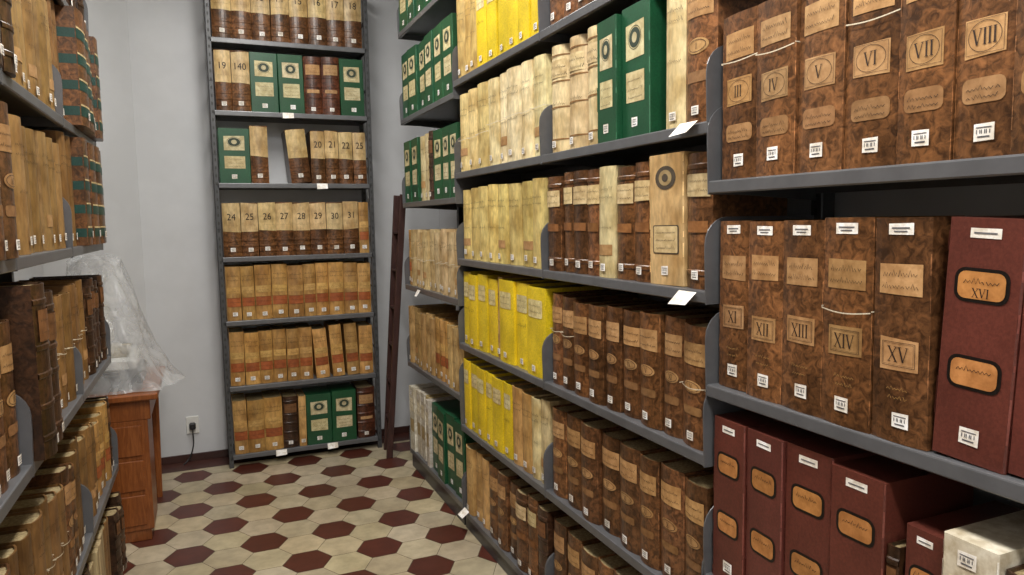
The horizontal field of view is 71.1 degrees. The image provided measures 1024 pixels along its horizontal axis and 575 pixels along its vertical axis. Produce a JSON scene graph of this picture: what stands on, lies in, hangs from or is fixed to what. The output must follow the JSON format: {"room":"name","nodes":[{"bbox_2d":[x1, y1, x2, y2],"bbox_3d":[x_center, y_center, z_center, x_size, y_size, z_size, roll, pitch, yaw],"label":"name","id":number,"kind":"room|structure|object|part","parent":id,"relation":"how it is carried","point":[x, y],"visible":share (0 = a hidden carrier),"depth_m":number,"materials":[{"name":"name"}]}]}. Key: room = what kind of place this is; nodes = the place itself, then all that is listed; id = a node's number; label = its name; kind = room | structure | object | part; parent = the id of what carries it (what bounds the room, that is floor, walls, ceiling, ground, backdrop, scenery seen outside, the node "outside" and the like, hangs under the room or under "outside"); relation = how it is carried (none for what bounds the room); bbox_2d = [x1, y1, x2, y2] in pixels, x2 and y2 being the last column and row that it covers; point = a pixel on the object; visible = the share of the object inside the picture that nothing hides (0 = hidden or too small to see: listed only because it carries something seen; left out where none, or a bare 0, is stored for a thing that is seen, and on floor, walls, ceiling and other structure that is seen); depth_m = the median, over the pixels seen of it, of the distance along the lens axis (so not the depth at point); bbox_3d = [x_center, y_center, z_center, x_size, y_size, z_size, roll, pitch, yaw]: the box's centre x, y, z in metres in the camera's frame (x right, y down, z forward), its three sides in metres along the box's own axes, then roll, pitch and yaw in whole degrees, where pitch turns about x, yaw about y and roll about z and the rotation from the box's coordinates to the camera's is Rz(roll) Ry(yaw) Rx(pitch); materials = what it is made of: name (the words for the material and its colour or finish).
{"room":"archive room","nodes":[
{"label":"archive room","id":0,"kind":"room"},
{"bbox_2d":[14,264,43,281],"bbox_3d":[-1.360,-0.256,0.813,0.120,3.600,7.000,-3,6,-23],"label":"wall","id":1,"kind":"structure","parent":0,"point":[35,271],"depth_m":3.76,"materials":[{"name":"paint"}]},
{"bbox_2d":[43,0,149,366],"bbox_3d":[-2.614,-0.568,4.343,0.119,3.600,0.859,2,6,25],"label":"wall","id":2,"kind":"structure","parent":0,"point":[107,19],"depth_m":4.50,"materials":[{"name":"paint"}]},
{"bbox_2d":[127,0,440,457],"bbox_3d":[-1.462,-0.658,5.101,2.120,3.600,0.120,-3,6,-23],"label":"wall","id":3,"kind":"structure","parent":0,"point":[167,38],"depth_m":4.81,"materials":[{"name":"paint"}]},
{"bbox_2d":[183,415,198,464],"bbox_3d":[-2.247,1.053,4.729,0.069,0.332,0.400,2,6,31],"label":"wall socket","id":4,"kind":"object","parent":3,"relation":"attached to","point":[192,422],"visible":0.84,"depth_m":4.85,"materials":[{"name":"white plastic"}]},
{"bbox_3d":[-2.170,0.933,4.864,0.080,0.120,0.012,-3,6,-23],"label":"plate","id":5,"kind":"part","parent":4,"relation":"part of","materials":[{"name":"white plastic"}]},
{"bbox_2d":[161,425,409,464],"bbox_3d":[-1.449,1.117,5.190,2.010,0.050,0.012,-3,6,-23],"label":"baseboard","id":6,"kind":"structure","parent":3,"relation":"attached to","point":[402,429],"depth_m":4.90,"materials":[{"name":"wood"}]},
{"bbox_2d":[123,432,507,574],"bbox_3d":[-0.140,1.487,1.729,2.899,0.080,7.680,-3,6,-23],"label":"floor","id":7,"kind":"structure","parent":0,"point":[353,509],"depth_m":3.87,"materials":[{"name":"tile"}]},
{"bbox_2d":[0,68,33,523],"bbox_3d":[-1.208,0.050,1.276,0.399,2.900,0.819,-3,6,-23],"label":"bookshelf","id":8,"kind":"object","parent":7,"relation":"on","point":[17,484],"visible":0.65,"depth_m":1.73,"materials":[{"name":"metal"}]},
{"bbox_2d":[0,20,3,67],"bbox_3d":[-1.146,-0.652,1.252,0.282,0.358,0.770,-3,6,-23],"label":"volumes","id":9,"kind":"object","parent":8,"relation":"in","point":[1,44],"visible":1,"depth_m":1.62,"materials":[{"name":"leather"}]},
{"bbox_2d":[0,563,10,574],"bbox_3d":[-1.202,0.797,1.496,0.268,0.329,0.189,-3,6,-23],"label":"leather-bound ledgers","id":10,"kind":"object","parent":8,"relation":"in","point":[4,568],"visible":1,"depth_m":1.59,"materials":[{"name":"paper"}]},
{"bbox_2d":[0,101,19,260],"bbox_3d":[-1.141,-0.212,1.293,0.288,0.355,0.770,-3,6,-23],"label":"leather-bound ledgers","id":11,"kind":"object","parent":8,"relation":"in","point":[9,243],"visible":1,"depth_m":1.62,"materials":[{"name":"leather"}]},
{"bbox_2d":[0,319,21,496],"bbox_3d":[-1.159,0.290,1.329,0.284,0.370,0.770,-3,6,-23],"label":"leather-bound ledgers","id":12,"kind":"object","parent":8,"relation":"in","point":[10,459],"visible":1,"depth_m":1.65,"materials":[{"name":"leather"}]},
{"bbox_2d":[0,528,34,574],"bbox_3d":[-1.149,0.792,1.377,0.288,0.360,0.770,-3,6,-23],"label":"register","id":13,"kind":"object","parent":8,"relation":"in","point":[15,545],"visible":1,"depth_m":1.70,"materials":[{"name":"brown leather"}]},
{"bbox_2d":[0,31,93,574],"bbox_3d":[-1.523,-0.014,2.008,0.399,2.900,0.819,-3,6,-23],"label":"bookshelf","id":14,"kind":"object","parent":7,"relation":"on","point":[32,111],"visible":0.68,"depth_m":2.34,"materials":[{"name":"metal"}]},
{"bbox_2d":[0,0,17,77],"bbox_3d":[-1.329,-0.690,1.675,0.267,0.360,0.095,-3,6,-23],"label":"volumes","id":15,"kind":"object","parent":14,"relation":"in","point":[9,59],"visible":0.98,"depth_m":1.71,"materials":[{"name":"leather"}]},
{"bbox_2d":[0,282,64,461],"bbox_3d":[-1.358,0.211,1.828,0.340,0.439,0.254,-3,6,-23],"label":"volumes","id":16,"kind":"object","parent":14,"relation":"in","point":[28,308],"visible":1,"depth_m":1.78,"materials":[{"name":"leather"}]},
{"bbox_2d":[0,436,85,574],"bbox_3d":[-1.464,0.730,2.110,0.284,0.356,0.770,-3,6,-23],"label":"register","id":17,"kind":"object","parent":14,"relation":"in","point":[40,509],"visible":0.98,"depth_m":2.00,"materials":[{"name":"brown leather"}]},
{"bbox_2d":[25,462,80,574],"bbox_3d":[-1.504,0.729,2.220,0.269,0.340,0.175,-3,6,-23],"label":"leather-bound ledgers","id":18,"kind":"object","parent":14,"relation":"in","point":[63,473],"visible":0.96,"depth_m":2.21,"materials":[{"name":"leather"}]},
{"bbox_2d":[52,292,77,412],"bbox_3d":[-1.524,0.213,2.179,0.290,0.375,0.516,-3,6,-23],"label":"register","id":19,"kind":"object","parent":14,"relation":"in","point":[68,386],"visible":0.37,"depth_m":2.36,"materials":[{"name":"brown leather"}]},
{"bbox_2d":[82,563,90,574],"bbox_3d":[-1.574,1.154,2.428,0.273,0.337,0.169,-3,6,-23],"label":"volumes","id":20,"kind":"object","parent":14,"relation":"in","point":[86,568],"visible":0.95,"depth_m":2.49,"materials":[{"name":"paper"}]},
{"bbox_2d":[0,0,118,537],"bbox_3d":[-1.841,-0.079,2.751,0.399,2.900,0.840,-3,6,-23],"label":"bookshelf","id":21,"kind":"object","parent":7,"relation":"on","point":[69,130],"visible":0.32,"depth_m":2.86,"materials":[{"name":"metal"}]},
{"bbox_2d":[2,279,89,382],"bbox_3d":[-1.704,0.175,2.586,0.279,0.380,0.322,-3,6,-23],"label":"register","id":22,"kind":"object","parent":21,"relation":"in","point":[73,286],"visible":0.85,"depth_m":2.65,"materials":[{"name":"brown leather"}]},
{"bbox_2d":[45,0,64,115],"bbox_3d":[-1.698,-0.783,2.434,0.270,0.416,0.190,-3,6,-23],"label":"register","id":23,"kind":"object","parent":21,"relation":"in","point":[50,3],"visible":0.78,"depth_m":2.48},
{"bbox_2d":[34,130,77,245],"bbox_3d":[-1.688,-0.337,2.497,0.271,0.395,0.226,-3,6,-23],"label":"register","id":24,"kind":"object","parent":21,"relation":"in","point":[58,137],"visible":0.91,"depth_m":2.48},
{"bbox_2d":[16,275,107,374],"bbox_3d":[-1.849,0.148,2.943,0.276,0.370,0.448,-3,6,-23],"label":"volumes","id":25,"kind":"object","parent":21,"relation":"in","point":[92,289],"visible":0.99,"depth_m":2.94,"materials":[{"name":"leather"}]},
{"bbox_2d":[66,0,85,22],"bbox_3d":[-1.808,-1.227,2.665,0.284,0.360,0.770,-3,6,-23],"label":"volumes","id":26,"kind":"object","parent":21,"relation":"in","point":[78,4],"visible":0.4,"depth_m":2.99,"materials":[{"name":"leather"}]},
{"bbox_2d":[54,5,102,141],"bbox_3d":[-1.817,-0.818,2.801,0.321,0.419,0.581,-3,6,-23],"label":"striped ledgers","id":27,"kind":"object","parent":21,"relation":"in","point":[77,51],"visible":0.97,"depth_m":2.60,"materials":[{"name":"leather"}]},
{"bbox_2d":[63,401,112,516],"bbox_3d":[-1.754,0.680,2.788,0.279,0.338,0.649,-3,6,-23],"label":"register","id":28,"kind":"object","parent":21,"relation":"in","point":[89,424],"visible":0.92,"depth_m":2.86,"materials":[{"name":"brown leather"}]},
{"bbox_2d":[70,137,106,245],"bbox_3d":[-1.823,-0.371,2.857,0.320,0.399,0.544,-3,6,-23],"label":"striped ledgers","id":29,"kind":"object","parent":21,"relation":"in","point":[88,193],"visible":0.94,"depth_m":2.69,"materials":[{"name":"leather"}]},
{"bbox_2d":[86,530,105,574],"bbox_3d":[-1.676,1.137,2.660,0.279,0.329,0.280,-3,6,-23],"label":"folders","id":30,"kind":"object","parent":21,"relation":"in","point":[96,557],"visible":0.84,"depth_m":2.69,"materials":[{"name":"beige paper"}]},
{"bbox_2d":[84,396,114,471],"bbox_3d":[-1.909,0.653,3.141,0.279,0.331,0.120,-3,6,-23],"label":"volumes","id":31,"kind":"object","parent":21,"relation":"in","point":[102,398],"visible":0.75,"depth_m":3.15,"materials":[{"name":"paper"}]},
{"bbox_2d":[97,516,111,574],"bbox_3d":[-1.777,1.124,2.895,0.274,0.315,0.229,-3,6,-23],"label":"register","id":32,"kind":"object","parent":21,"relation":"in","point":[103,525],"visible":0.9,"depth_m":2.92,"materials":[{"name":"beige leather"}]},
{"bbox_2d":[102,491,127,574],"bbox_3d":[-1.849,1.104,3.131,0.283,0.313,0.258,-3,6,-23],"label":"volumes","id":33,"kind":"object","parent":21,"relation":"in","point":[114,511],"visible":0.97,"depth_m":3.09,"materials":[{"name":"leather"}]},
{"bbox_2d":[87,366,164,543],"bbox_3d":[-2.183,0.894,3.852,0.580,0.768,0.770,-3,6,-23],"label":"wooden desk","id":34,"kind":"object","parent":7,"relation":"on","point":[134,414],"visible":0.37,"depth_m":3.60,"materials":[{"name":"orange wood"}]},
{"bbox_2d":[67,254,172,393],"bbox_3d":[-2.118,0.166,3.773,0.689,0.690,0.674,-3,6,-23],"label":"plastic sheet","id":35,"kind":"object","parent":34,"relation":"on","point":[126,370],"visible":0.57,"depth_m":3.66,"materials":[{"name":"clear plastic"}]},
{"bbox_3d":[-2.099,0.927,4.224,0.059,0.630,0.059,-3,6,-23],"label":"leg","id":36,"kind":"part","parent":34,"relation":"part of","materials":[{"name":"orange wood"}]},
{"bbox_2d":[204,0,381,468],"bbox_3d":[-1.468,-0.446,4.876,1.013,3.220,0.290,-3,6,-23],"label":"bookshelf","id":37,"kind":"object","parent":7,"relation":"on","point":[248,45],"visible":0.8,"depth_m":4.80,"materials":[{"name":"metal"}]},
{"bbox_2d":[213,49,250,110],"bbox_3d":[-1.819,-1.323,4.651,0.209,0.379,0.257,-3,6,-23],"label":"volumes","id":38,"kind":"object","parent":37,"relation":"in","point":[231,68],"visible":0.98,"depth_m":4.54,"materials":[{"name":"leather"}]},
{"bbox_2d":[217,128,251,182],"bbox_3d":[-1.825,-0.854,4.701,0.188,0.348,0.245,-3,6,-23],"label":"files","id":39,"kind":"object","parent":37,"relation":"in","point":[233,144],"visible":0.96,"depth_m":4.59,"materials":[{"name":"cardboard"}]},
{"bbox_2d":[231,389,306,453],"bbox_3d":[-1.664,0.906,4.910,0.466,0.358,0.250,-3,6,-23],"label":"register","id":40,"kind":"object","parent":37,"relation":"in","point":[257,416],"visible":1,"depth_m":4.80,"materials":[{"name":"paper"}]},
{"bbox_2d":[210,0,361,47],"bbox_3d":[-1.491,-1.784,4.752,0.939,0.367,0.268,-3,6,-23],"label":"volumes","id":41,"kind":"object","parent":37,"relation":"in","point":[316,22],"visible":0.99,"depth_m":4.66,"materials":[{"name":"leather"}]},
{"bbox_2d":[221,201,359,256],"bbox_3d":[-1.499,-0.403,4.866,0.871,0.355,0.261,-3,6,-23],"label":"volumes","id":42,"kind":"object","parent":37,"relation":"in","point":[259,228],"visible":1,"depth_m":4.75,"materials":[{"name":"leather"}]},
{"bbox_2d":[224,260,370,320],"bbox_3d":[-1.462,0.007,4.921,0.939,0.360,0.259,-3,6,-23],"label":"register","id":43,"kind":"object","parent":37,"relation":"in","point":[273,289],"visible":1,"depth_m":4.81,"materials":[{"name":"paper"}]},
{"bbox_2d":[228,319,372,385],"bbox_3d":[-1.456,0.436,4.964,0.939,0.363,0.265,-3,6,-23],"label":"register","id":44,"kind":"object","parent":37,"relation":"in","point":[296,351],"visible":1,"depth_m":4.86,"materials":[{"name":"paper"}]},
{"bbox_2d":[249,52,364,115],"bbox_3d":[-1.388,-1.347,4.838,0.729,0.377,0.254,-3,6,-23],"label":"files","id":45,"kind":"object","parent":37,"relation":"in","point":[276,80],"visible":0.98,"depth_m":4.68,"materials":[{"name":"cardboard"}]},
{"bbox_2d":[248,125,366,183],"bbox_3d":[-1.390,-0.888,4.876,0.750,0.369,0.263,-3,6,-23],"label":"volumes","id":46,"kind":"object","parent":37,"relation":"in","point":[330,157],"visible":0.98,"depth_m":4.79,"materials":[{"name":"paper"}]},
{"bbox_2d":[302,56,339,114],"bbox_3d":[-1.309,-1.351,4.868,0.229,0.377,0.260,-3,6,-23],"label":"volumes","id":47,"kind":"object","parent":37,"relation":"in","point":[320,74],"visible":0.98,"depth_m":4.76,"materials":[{"name":"leather"}]},
{"bbox_2d":[279,380,375,447],"bbox_3d":[-1.305,0.886,5.067,0.627,0.357,0.257,-3,6,-23],"label":"volumes","id":48,"kind":"object","parent":37,"relation":"in","point":[365,409],"visible":1,"depth_m":5.04,"materials":[{"name":"leather"}]},
{"bbox_2d":[301,383,356,444],"bbox_3d":[-1.294,0.887,5.068,0.338,0.355,0.247,-3,6,-23],"label":"files","id":49,"kind":"object","parent":37,"relation":"in","point":[331,408],"visible":1,"depth_m":4.96,"materials":[{"name":"cardboard"}]},
{"bbox_2d":[357,202,368,252],"bbox_3d":[-1.068,-0.423,5.055,0.067,0.348,0.246,-3,6,-23],"label":"register","id":50,"kind":"object","parent":37,"relation":"in","point":[363,224],"visible":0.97,"depth_m":4.95,"materials":[{"name":"paper"}]},
{"bbox_2d":[384,194,405,457],"bbox_3d":[-0.817,0.263,4.907,0.190,1.781,0.212,-3,6,-23],"label":"wooden ladder","id":51,"kind":"object","parent":7,"relation":"on","point":[398,226],"visible":0.96,"depth_m":4.85,"materials":[{"name":"red wood"}]},
{"bbox_2d":[397,0,512,524],"bbox_3d":[-0.312,-0.339,4.188,0.441,3.100,1.069,-3,6,-23],"label":"bookshelf","id":52,"kind":"object","parent":7,"relation":"on","point":[445,111],"visible":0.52,"depth_m":4.14,"materials":[{"name":"metal"}]},
{"bbox_2d":[399,0,431,31],"bbox_3d":[-0.378,-1.740,4.026,0.276,0.379,1.020,-3,6,-23],"label":"files","id":53,"kind":"object","parent":52,"relation":"on","point":[408,9],"visible":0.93,"depth_m":4.26,"materials":[{"name":"cardboard"}]},
{"bbox_2d":[420,133,429,200],"bbox_3d":[-0.392,-0.699,4.198,0.270,0.376,0.216,-3,6,-23],"label":"register","id":54,"kind":"object","parent":52,"relation":"in","point":[425,183],"visible":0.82,"depth_m":4.16,"materials":[{"name":"beige paper"}]},
{"bbox_2d":[401,13,457,118],"bbox_3d":[-0.368,-1.217,4.075,0.285,0.389,1.020,-3,6,-23],"label":"files","id":55,"kind":"object","parent":52,"relation":"in","point":[427,65],"visible":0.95,"depth_m":3.91,"materials":[{"name":"cardboard"}]},
{"bbox_2d":[428,130,433,199],"bbox_3d":[-0.341,-0.689,4.057,0.270,0.380,0.081,-3,6,-23],"label":"volumes","id":56,"kind":"object","parent":52,"relation":"in","point":[430,138],"visible":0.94,"depth_m":3.99,"materials":[{"name":"paper"}]},
{"bbox_2d":[404,122,460,202],"bbox_3d":[-0.358,-0.694,4.125,0.273,0.378,1.020,-3,6,-23],"label":"files","id":57,"kind":"object","parent":52,"relation":"in","point":[444,139],"visible":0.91,"depth_m":3.91,"materials":[{"name":"cardboard"}]},
{"bbox_2d":[409,383,455,467],"bbox_3d":[-0.457,0.854,4.545,0.282,0.420,0.422,-3,6,-23],"label":"folders","id":58,"kind":"object","parent":52,"relation":"in","point":[420,407],"visible":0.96,"depth_m":4.51,"materials":[{"name":"white paper"}]},
{"bbox_2d":[426,393,451,398],"bbox_3d":[-0.400,0.864,4.434,0.267,0.419,0.062,-3,6,-23],"label":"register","id":59,"kind":"object","parent":52,"relation":"on","point":[439,394],"visible":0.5,"depth_m":4.39,"materials":[{"name":"beige paper"}]},
{"bbox_2d":[409,303,476,391],"bbox_3d":[-0.345,0.331,4.220,0.284,0.360,1.020,-3,6,-23],"label":"register","id":60,"kind":"object","parent":52,"relation":"in","point":[433,328],"visible":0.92,"depth_m":4.17,"materials":[{"name":"beige paper"}]},
{"bbox_2d":[432,399,475,497],"bbox_3d":[-0.252,0.897,4.079,0.283,0.416,0.597,-3,6,-23],"label":"files","id":61,"kind":"object","parent":52,"relation":"in","point":[449,442],"visible":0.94,"depth_m":4.00,"materials":[{"name":"cardboard"}]},
{"bbox_2d":[452,9,599,574],"bbox_3d":[0.083,-0.257,3.245,0.458,3.100,1.019,-3,6,-23],"label":"bookshelf","id":62,"kind":"object","parent":7,"relation":"on","point":[518,171],"visible":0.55,"depth_m":3.30,"materials":[{"name":"metal"}]},
{"bbox_2d":[456,0,476,77],"bbox_3d":[-0.103,-1.206,3.442,0.280,0.378,0.291,-3,6,-23],"label":"register","id":63,"kind":"object","parent":62,"relation":"on","point":[466,9],"visible":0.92,"depth_m":3.39,"materials":[{"name":"beige paper"}]},
{"bbox_2d":[466,442,498,529],"bbox_3d":[-0.065,0.989,3.643,0.285,0.349,0.305,-3,6,-23],"label":"register","id":64,"kind":"object","parent":62,"relation":"in","point":[478,458],"visible":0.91,"depth_m":3.59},
{"bbox_2d":[464,357,529,459],"bbox_3d":[-0.012,0.554,3.455,0.275,0.348,0.621,-3,6,-23],"label":"register","id":65,"kind":"object","parent":62,"relation":"in","point":[487,386],"visible":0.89,"depth_m":3.36,"materials":[{"name":"fabric"}]},
{"bbox_2d":[497,275,531,358],"bbox_3d":[0.060,0.130,3.256,0.268,0.368,0.049,-3,6,-23],"label":"register","id":66,"kind":"object","parent":62,"relation":"in","point":[518,276],"visible":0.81,"depth_m":3.21,"materials":[{"name":"yellow paper"}]},
{"bbox_2d":[489,460,549,574],"bbox_3d":[0.107,1.020,3.242,0.287,0.356,0.566,-3,6,-23],"label":"leather-bound ledgers","id":67,"kind":"object","parent":62,"relation":"in","point":[514,502],"visible":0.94,"depth_m":3.17,"materials":[{"name":"leather"}]},
{"bbox_2d":[464,270,602,378],"bbox_3d":[0.053,0.130,3.255,0.283,0.368,0.970,-3,6,-23],"label":"register","id":68,"kind":"object","parent":62,"relation":"in","point":[525,304],"visible":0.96,"depth_m":3.06,"materials":[{"name":"paper"}]},
{"bbox_2d":[512,382,571,483],"bbox_3d":[0.186,0.596,3.013,0.277,0.341,0.348,-3,6,-23],"label":"register","id":69,"kind":"object","parent":62,"relation":"in","point":[533,405],"visible":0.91,"depth_m":2.95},
{"bbox_2d":[537,501,565,574],"bbox_3d":[0.232,1.052,2.935,0.267,0.346,0.096,-3,6,-23],"label":"volumes","id":70,"kind":"object","parent":62,"relation":"in","point":[546,512],"visible":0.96,"depth_m":2.86,"materials":[{"name":"leather"}]},
{"bbox_2d":[538,0,813,574],"bbox_3d":[0.472,-0.178,2.344,0.455,3.100,0.989,-3,6,-23],"label":"bookshelf","id":71,"kind":"object","parent":7,"relation":"on","point":[689,136],"visible":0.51,"depth_m":2.27,"materials":[{"name":"metal"}]},
{"bbox_2d":[550,0,593,24],"bbox_3d":[0.421,-1.091,2.231,0.286,0.358,0.940,-3,6,-23],"label":"leather-bound ledgers","id":72,"kind":"object","parent":71,"relation":"on","point":[559,9],"visible":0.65,"depth_m":2.53,"materials":[{"name":"leather"}]},
{"bbox_2d":[554,514,642,574],"bbox_3d":[0.453,1.099,2.436,0.280,0.340,0.940,-3,6,-23],"label":"leather-bound ledgers","id":73,"kind":"object","parent":71,"relation":"in","point":[577,551],"visible":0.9,"depth_m":2.62,"materials":[{"name":"leather"}]},
{"bbox_2d":[599,165,626,277],"bbox_3d":[0.413,-0.216,2.348,0.268,0.354,0.097,-3,6,-23],"label":"register","id":74,"kind":"object","parent":71,"relation":"in","point":[608,251],"visible":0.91,"depth_m":2.28,"materials":[{"name":"beige paper"}]},
{"bbox_2d":[551,0,686,152],"bbox_3d":[0.411,-0.667,2.329,0.270,0.396,0.820,-3,6,-23],"label":"register","id":75,"kind":"object","parent":71,"relation":"in","point":[574,69],"visible":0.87,"depth_m":2.42,"materials":[{"name":"paper"}]},
{"bbox_2d":[597,0,666,142],"bbox_3d":[0.451,-0.651,2.217,0.282,0.384,0.279,-3,6,-23],"label":"files","id":76,"kind":"object","parent":71,"relation":"in","point":[631,44],"visible":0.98,"depth_m":2.12,"materials":[{"name":"cardboard"}]},
{"bbox_2d":[552,403,713,574],"bbox_3d":[0.449,0.651,2.395,0.285,0.339,0.940,-3,6,-23],"label":"leather-bound ledgers","id":77,"kind":"object","parent":71,"relation":"in","point":[645,494],"visible":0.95,"depth_m":2.24,"materials":[{"name":"leather"}]},
{"bbox_2d":[550,289,719,450],"bbox_3d":[0.441,0.221,2.354,0.284,0.342,0.942,-3,6,-23],"label":"leather-bound ledgers","id":78,"kind":"object","parent":71,"relation":"in","point":[643,360],"visible":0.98,"depth_m":2.22,"materials":[{"name":"leather"}]},
{"bbox_2d":[547,151,786,289],"bbox_3d":[0.433,-0.214,2.312,0.280,0.357,0.940,-3,6,-23],"label":"leather-bound ledgers","id":79,"kind":"object","parent":71,"relation":"in","point":[573,198],"visible":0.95,"depth_m":2.19,"materials":[{"name":"leather"}]},
{"bbox_2d":[649,151,696,286],"bbox_3d":[0.549,-0.196,2.052,0.270,0.366,0.153,-3,6,-23],"label":"files","id":80,"kind":"object","parent":71,"relation":"in","point":[668,199],"visible":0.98,"depth_m":1.99,"materials":[{"name":"beige cardboard"}]},
{"bbox_2d":[686,0,766,122],"bbox_3d":[0.596,-0.630,1.897,0.270,0.399,0.119,-3,6,-23],"label":"leather-bound ledgers","id":81,"kind":"object","parent":71,"relation":"in","point":[705,18],"visible":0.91,"depth_m":1.84,"materials":[{"name":"leather"}]},
{"bbox_2d":[703,107,1023,574],"bbox_3d":[0.876,-0.100,1.449,0.419,3.100,1.019,-3,6,-23],"label":"bookshelf","id":82,"kind":"object","parent":7,"relation":"on","point":[820,187],"visible":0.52,"depth_m":1.51,"materials":[{"name":"metal"}]},
{"bbox_2d":[719,215,1008,450],"bbox_3d":[0.822,0.070,1.432,0.289,0.425,0.964,-3,6,-23],"label":"leather-bound ledgers","id":83,"kind":"object","parent":82,"relation":"in","point":[837,320],"visible":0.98,"depth_m":1.45,"materials":[{"name":"paper"}]},
{"bbox_2d":[712,410,1020,574],"bbox_3d":[0.773,0.562,1.638,0.282,0.428,0.627,-3,6,-23],"label":"files","id":84,"kind":"object","parent":82,"relation":"in","point":[789,499],"visible":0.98,"depth_m":1.56,"materials":[{"name":"cardboard"}]},
{"bbox_2d":[721,0,1023,179],"bbox_3d":[0.809,-0.436,1.402,0.280,0.398,0.919,-3,6,-23],"label":"leather-bound ledgers","id":85,"kind":"object","parent":82,"relation":"in","point":[809,85],"visible":0.98,"depth_m":1.38,"materials":[{"name":"paper"}]},
{"bbox_2d":[886,539,1023,574],"bbox_3d":[0.908,0.629,1.306,0.278,0.352,0.330,-3,6,-23],"label":"volumes","id":86,"kind":"object","parent":82,"relation":"in","point":[896,551],"visible":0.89,"depth_m":1.38,"materials":[{"name":"paper"}]},
{"bbox_2d":[932,215,1023,477],"bbox_3d":[0.927,0.088,1.203,0.273,0.428,0.264,-3,6,-23],"label":"files","id":87,"kind":"object","parent":82,"relation":"in","point":[979,409],"visible":1,"depth_m":1.19,"materials":[{"name":"cardboard"}]},
{"bbox_2d":[942,510,1023,574],"bbox_3d":[0.905,0.618,1.291,0.266,0.378,0.101,-3,6,-23],"label":"book","id":88,"kind":"object","parent":82,"relation":"in","point":[992,546],"visible":1,"depth_m":1.24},
{"bbox_2d":[437,128,1023,509],"bbox_3d":[0.962,-0.408,2.037,0.120,3.600,7.440,-3,6,-23],"label":"wall","id":89,"kind":"structure","parent":0,"point":[998,199],"depth_m":1.77,"materials":[{"name":"paint"}]}
]}

